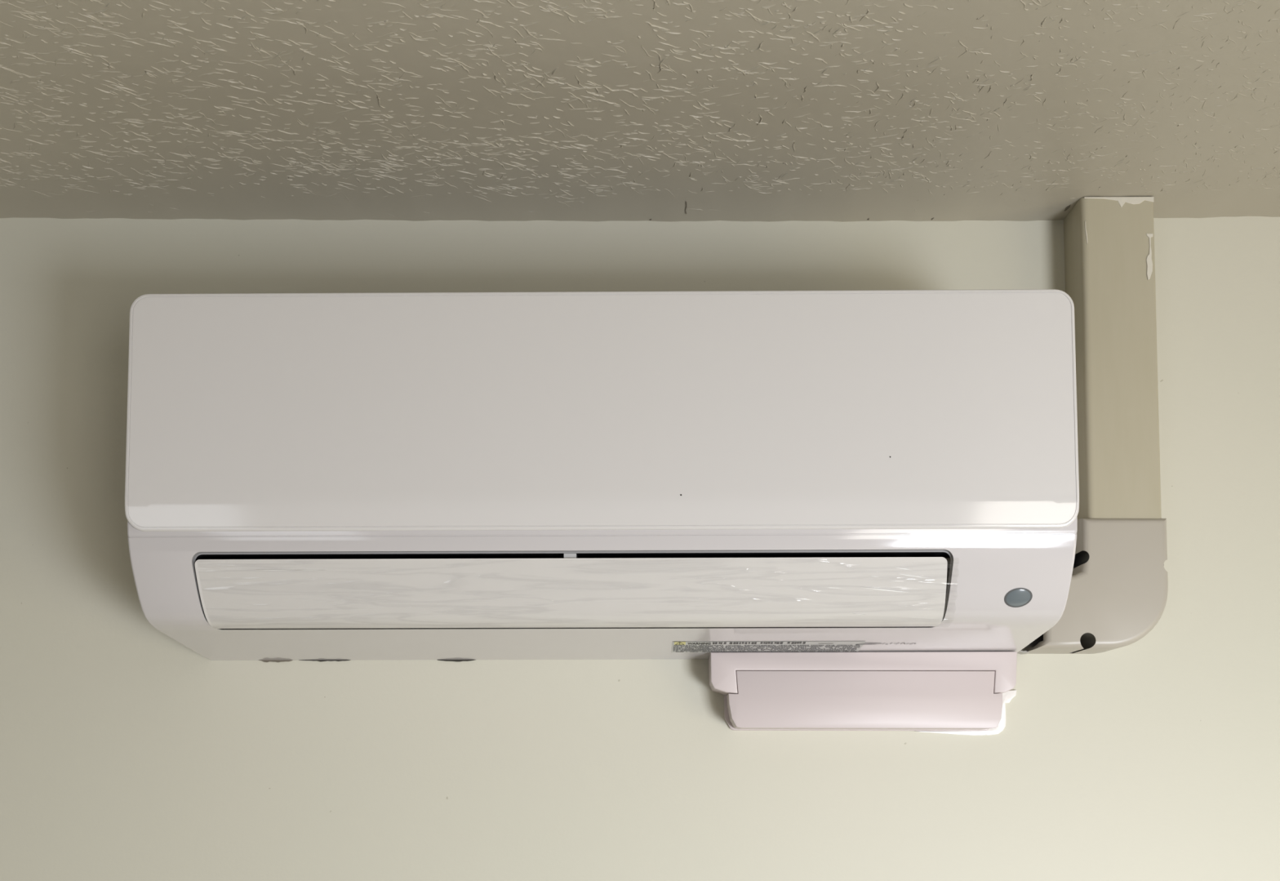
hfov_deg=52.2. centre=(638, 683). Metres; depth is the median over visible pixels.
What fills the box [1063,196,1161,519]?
duct
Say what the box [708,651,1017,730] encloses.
box
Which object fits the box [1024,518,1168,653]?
duct elbow
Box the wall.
[0,216,1279,880]
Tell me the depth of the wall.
1.30 m
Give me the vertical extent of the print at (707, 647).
0.003 m
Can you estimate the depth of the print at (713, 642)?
1.22 m
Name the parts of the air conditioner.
panel, casing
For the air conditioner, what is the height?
0.301 m
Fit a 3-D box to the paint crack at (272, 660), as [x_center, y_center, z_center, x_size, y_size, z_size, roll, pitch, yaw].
[-0.363,-0.023,1.307,0.038,0.003,0.001,0,-4,0]
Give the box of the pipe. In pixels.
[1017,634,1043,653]
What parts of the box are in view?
plate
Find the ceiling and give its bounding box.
[0,0,1279,222]
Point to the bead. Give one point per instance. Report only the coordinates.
(1008, 695)
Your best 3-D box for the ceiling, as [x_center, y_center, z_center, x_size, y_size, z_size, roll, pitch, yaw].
[-0.145,-0.675,-0.602,5.040,0.122,4.140,0,-4,0]
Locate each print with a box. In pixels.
[673,644,860,652]
[712,642,805,644]
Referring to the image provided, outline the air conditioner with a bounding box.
[124,288,1079,660]
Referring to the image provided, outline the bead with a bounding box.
[915,689,1016,735]

